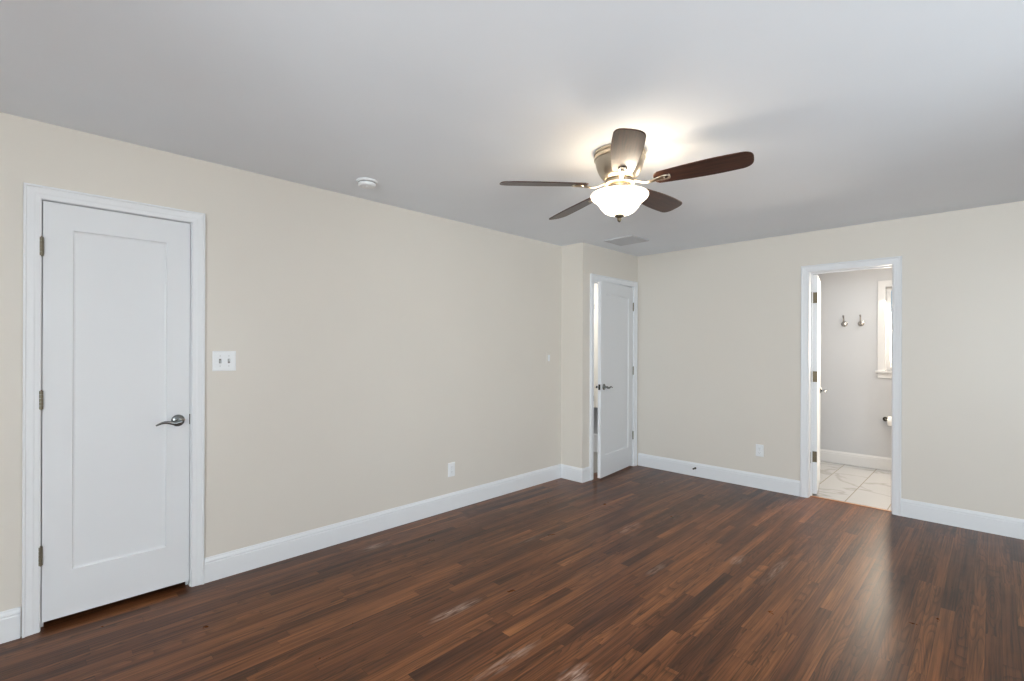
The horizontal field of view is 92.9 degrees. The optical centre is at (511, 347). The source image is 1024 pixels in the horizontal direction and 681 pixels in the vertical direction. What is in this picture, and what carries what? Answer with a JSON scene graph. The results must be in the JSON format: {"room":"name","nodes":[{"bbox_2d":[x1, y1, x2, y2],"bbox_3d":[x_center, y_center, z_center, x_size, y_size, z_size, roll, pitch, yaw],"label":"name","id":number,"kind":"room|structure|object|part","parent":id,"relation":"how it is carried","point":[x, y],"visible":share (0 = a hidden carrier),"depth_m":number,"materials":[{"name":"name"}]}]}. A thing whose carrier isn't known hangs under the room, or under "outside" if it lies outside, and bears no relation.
{"room":"empty bedroom","nodes":[
{"label":"empty bedroom","id":0,"kind":"room"},
{"bbox_2d":[0,112,561,636],"bbox_3d":[-1.823,0.139,2.859,0.120,2.440,6.540,0,0,45],"label":"wall","id":1,"kind":"structure","parent":0,"point":[379,347],"depth_m":3.32,"materials":[{"name":"beige paint"}]},
{"bbox_2d":[38,201,189,622],"bbox_3d":[-2.040,0.308,2.540,0.092,2.028,0.619,0,0,45],"label":"door","id":2,"kind":"structure","parent":1,"relation":"in","point":[114,401],"depth_m":2.53,"materials":[{"name":"white paint"}]},
{"bbox_3d":[-1.884,0.410,2.669,0.051,0.031,0.122,0,0,45],"label":"handle","id":3,"kind":"part","parent":2,"relation":"part of","materials":[{"name":"grey metal"}]},
{"bbox_2d":[22,182,205,637],"bbox_3d":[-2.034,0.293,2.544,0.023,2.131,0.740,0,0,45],"label":"trim","id":4,"kind":"structure","parent":1,"relation":"attached to","point":[33,194],"depth_m":2.32,"materials":[{"name":"white paint"}]},
{"bbox_2d":[212,351,235,370],"bbox_3d":[-1.701,0.078,2.882,0.020,0.118,0.124,0,0,45],"label":"light switch","id":5,"kind":"object","parent":1,"relation":"attached to","point":[221,360],"visible":1,"depth_m":2.88,"materials":[{"name":"white plastic"}]},
{"bbox_2d":[448,462,454,476],"bbox_3d":[-0.508,1.026,4.098,0.009,0.117,0.072,0,0,45],"label":"wall outlet","id":6,"kind":"object","parent":1,"relation":"attached to","point":[451,466],"visible":1,"depth_m":4.09,"materials":[{"name":"white plastic"}]},
{"bbox_2d":[0,464,1023,643],"bbox_3d":[0.356,1.296,1.535,4.846,0.142,7.490,0,0,45],"label":"baseboard","id":7,"kind":"structure","parent":1,"relation":"attached to","point":[219,566],"depth_m":3.60,"materials":[{"name":"white paint"}]},
{"bbox_2d":[546,352,550,363],"bbox_3d":[0.376,0.105,4.988,0.009,0.122,0.078,0,0,45],"label":"light switch","id":8,"kind":"object","parent":1,"relation":"attached to","point":[548,354],"visible":1,"depth_m":4.98,"materials":[{"name":"beige plastic"}]},
{"bbox_2d":[0,0,1023,256],"bbox_3d":[0.045,-1.114,1.851,5.986,0.080,7.730,0,0,45],"label":"ceiling","id":9,"kind":"structure","parent":0,"point":[848,112],"depth_m":2.08,"materials":[{"name":"white paint"}]},
{"bbox_2d":[356,178,377,188],"bbox_3d":[-0.939,-1.058,3.149,0.134,0.040,0.134,0,0,45],"label":"smoke detector","id":10,"kind":"object","parent":9,"relation":"attached to","point":[366,183],"visible":1,"depth_m":3.11,"materials":[{"name":"white plastic"}]},
{"bbox_2d":[604,235,648,245],"bbox_3d":[1.139,-1.065,4.843,0.330,0.011,0.310,0,0,45],"label":"ceiling vent","id":11,"kind":"object","parent":9,"relation":"in","point":[632,239],"visible":1,"depth_m":4.81,"materials":[{"name":"grey metal"}]},
{"bbox_2d":[500,128,753,221],"bbox_3d":[0.626,-0.879,2.706,1.275,0.386,1.222,0,0,45],"label":"ceiling fan","id":12,"kind":"object","parent":9,"relation":"hanging from","point":[618,163],"visible":1,"depth_m":2.56,"materials":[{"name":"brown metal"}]},
{"bbox_3d":[0.173,-0.875,2.598,0.479,0.006,0.146,-2,11,-10],"label":"blade","id":13,"kind":"part","parent":12,"relation":"part of","materials":[{"name":"brown wood"}]},
{"bbox_3d":[0.394,-0.872,3.043,0.146,0.006,0.479,-16,5,-27],"label":"blade","id":14,"kind":"part","parent":12,"relation":"part of","materials":[{"name":"brown wood"}]},
{"bbox_3d":[0.422,-0.883,2.640,0.202,0.037,0.047,-2,11,-10],"label":"blade arm","id":15,"kind":"part","parent":12,"relation":"part of","materials":[{"name":"silver metal"}]},
{"bbox_3d":[0.589,-0.784,2.668,0.310,0.116,0.310,0,0,45],"label":"lamp shade","id":16,"kind":"part","parent":12,"relation":"part of","materials":[{"name":"white glass"}]},
{"bbox_3d":[0.564,-0.893,2.501,0.047,0.037,0.202,10,0,9],"label":"blade arm","id":17,"kind":"part","parent":12,"relation":"part of","materials":[{"name":"silver metal"}]},
{"bbox_3d":[0.527,-0.900,2.250,0.146,0.006,0.479,10,0,9],"label":"blade","id":18,"kind":"part","parent":12,"relation":"part of","materials":[{"name":"brown wood"}]},
{"bbox_3d":[0.739,-0.896,2.589,0.202,0.033,0.046,0,0,24],"label":"blade arm","id":19,"kind":"part","parent":12,"relation":"part of","materials":[{"name":"silver metal"}]},
{"bbox_3d":[0.885,-0.896,2.970,0.479,0.006,0.146,-1,-15,-46],"label":"blade","id":20,"kind":"part","parent":12,"relation":"part of","materials":[{"name":"brown wood"}]},
{"bbox_3d":[0.967,-0.913,2.480,0.479,0.006,0.146,-3,-15,26],"label":"blade","id":21,"kind":"part","parent":12,"relation":"part of","materials":[{"name":"brown wood"}]},
{"bbox_2d":[0,452,1023,680],"bbox_3d":[0.497,1.396,2.661,6.470,0.063,9.530,0,0,45],"label":"floor","id":22,"kind":"structure","parent":0,"point":[630,573],"depth_m":2.61,"materials":[{"name":"brown wood"}]},
{"bbox_2d":[810,496,891,511],"bbox_3d":[2.985,1.377,4.301,0.605,0.008,0.030,0,0,45],"label":"trim","id":23,"kind":"structure","parent":22,"relation":"on","point":[810,496],"depth_m":4.29,"materials":[{"name":"brown"}]},
{"bbox_2d":[561,244,572,465],"bbox_3d":[0.575,0.148,5.171,0.276,2.440,0.120,0,0,45],"label":"wall","id":24,"kind":"structure","parent":0,"point":[567,251],"depth_m":5.08,"materials":[{"name":"beige paint"}]},
{"bbox_2d":[594,407,597,433],"bbox_3d":[1.005,0.149,6.588,1.660,2.440,0.120,0,0,45],"label":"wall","id":25,"kind":"structure","parent":0,"point":[595,409],"depth_m":6.41,"materials":[{"name":"paint"}]},
{"bbox_2d":[594,283,597,407],"bbox_3d":[0.997,-0.031,6.409,0.560,1.600,0.148,0,0,45],"label":"upper cabinet","id":26,"kind":"object","parent":25,"relation":"attached to","point":[595,284],"visible":0.11,"depth_m":6.24,"materials":[{"name":"white paint"}]},
{"bbox_2d":[594,434,597,451],"bbox_3d":[1.003,1.250,6.484,1.510,0.232,0.025,0,0,45],"label":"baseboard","id":27,"kind":"structure","parent":25,"relation":"attached to","point":[595,435],"depth_m":6.37,"materials":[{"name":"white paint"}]},
{"bbox_2d":[573,242,637,467],"bbox_3d":[1.050,0.149,5.369,0.120,2.440,1.070,0,0,45],"label":"wall","id":28,"kind":"structure","parent":0,"point":[588,259],"depth_m":5.01,"materials":[{"name":"beige paint"}]},
{"bbox_2d":[589,273,637,479],"bbox_3d":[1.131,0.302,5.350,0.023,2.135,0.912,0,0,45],"label":"trim","id":29,"kind":"structure","parent":28,"relation":"attached to","point":[593,277],"depth_m":5.20,"materials":[{"name":"white paint"}]},
{"bbox_2d":[596,281,633,477],"bbox_3d":[1.143,0.330,5.342,0.148,2.044,0.784,0,0,38],"label":"door","id":30,"kind":"structure","parent":28,"relation":"in","point":[615,301],"depth_m":5.29,"materials":[{"name":"white paint"}]},
{"bbox_2d":[637,201,1023,518],"bbox_3d":[3.135,0.157,4.142,4.810,2.440,0.120,0,0,45],"label":"wall","id":31,"kind":"structure","parent":0,"point":[719,334],"depth_m":4.16,"materials":[{"name":"beige paint"}]},
{"bbox_2d":[638,453,799,495],"bbox_3d":[2.071,1.302,5.096,1.676,0.142,0.016,0,0,45],"label":"baseboard","id":32,"kind":"structure","parent":31,"relation":"attached to","point":[755,480],"depth_m":4.99,"materials":[{"name":"white paint"}]},
{"bbox_2d":[756,444,763,456],"bbox_3d":[2.420,1.004,4.757,0.072,0.117,0.009,0,0,45],"label":"wall outlet","id":33,"kind":"object","parent":31,"relation":"attached to","point":[759,448],"visible":1,"depth_m":4.75,"materials":[{"name":"white plastic"}]},
{"bbox_2d":[812,275,826,493],"bbox_3d":[2.993,0.342,4.779,0.148,2.042,0.608,0,0,35],"label":"door","id":34,"kind":"structure","parent":31,"relation":"in","point":[817,390],"depth_m":4.54,"materials":[{"name":"white paint"}]},
{"bbox_2d":[800,256,901,515],"bbox_3d":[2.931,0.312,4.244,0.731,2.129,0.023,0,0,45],"label":"trim","id":35,"kind":"structure","parent":31,"relation":"attached to","point":[896,261],"depth_m":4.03,"materials":[{"name":"white paint"}]},
{"bbox_2d":[812,267,891,457],"bbox_3d":[4.622,0.163,5.203,2.750,2.440,0.120,0,0,45],"label":"wall","id":36,"kind":"structure","parent":0,"point":[855,403],"depth_m":5.73,"materials":[{"name":"paint"}]},
{"bbox_2d":[841,315,847,326],"bbox_3d":[3.920,-0.317,5.753,0.065,0.136,0.089,0,0,45],"label":"robe hook","id":37,"kind":"object","parent":36,"relation":"attached to","point":[844,323],"visible":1,"depth_m":5.76,"materials":[{"name":"silver metal"}]},
{"bbox_2d":[812,448,890,470],"bbox_3d":[3.992,1.309,4.557,2.530,0.142,1.680,0,0,45],"label":"baseboard","id":38,"kind":"structure","parent":36,"relation":"attached to","point":[869,461],"depth_m":5.69,"materials":[{"name":"paint"}]},
{"bbox_2d":[858,315,863,325],"bbox_3d":[4.036,-0.317,5.638,0.065,0.136,0.089,0,0,45],"label":"robe hook","id":39,"kind":"object","parent":36,"relation":"attached to","point":[860,323],"visible":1,"depth_m":5.64,"materials":[{"name":"silver metal"}]},
{"bbox_2d":[875,280,891,377],"bbox_3d":[4.515,-0.207,5.251,0.950,1.102,0.125,0,0,45],"label":"window","id":40,"kind":"structure","parent":36,"relation":"in","point":[884,287],"depth_m":5.52,"materials":[{"name":"paint"}]},
{"bbox_3d":[4.510,0.303,5.247,0.950,0.082,0.115,0,0,45],"label":"sill","id":41,"kind":"part","parent":40,"relation":"part of","materials":[{"name":"paint"}]},
{"bbox_3d":[4.545,-0.213,5.281,0.770,0.950,0.040,0,0,45],"label":"frame","id":42,"kind":"part","parent":40,"relation":"part of","materials":[{"name":"paint"}]},
{"bbox_3d":[4.254,0.806,5.430,0.199,0.052,0.072,0,0,45],"label":"toilet paper holder","id":43,"kind":"object","parent":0,"visible":0},
{"bbox_2d":[887,416,891,425],"bbox_3d":[4.240,0.818,5.407,0.100,0.106,0.106,0,0,45],"label":"toilet paper roll","id":44,"kind":"object","parent":43,"relation":"on","point":[889,419],"visible":0.34,"depth_m":5.40,"materials":[{"name":"white paper"}]}
]}

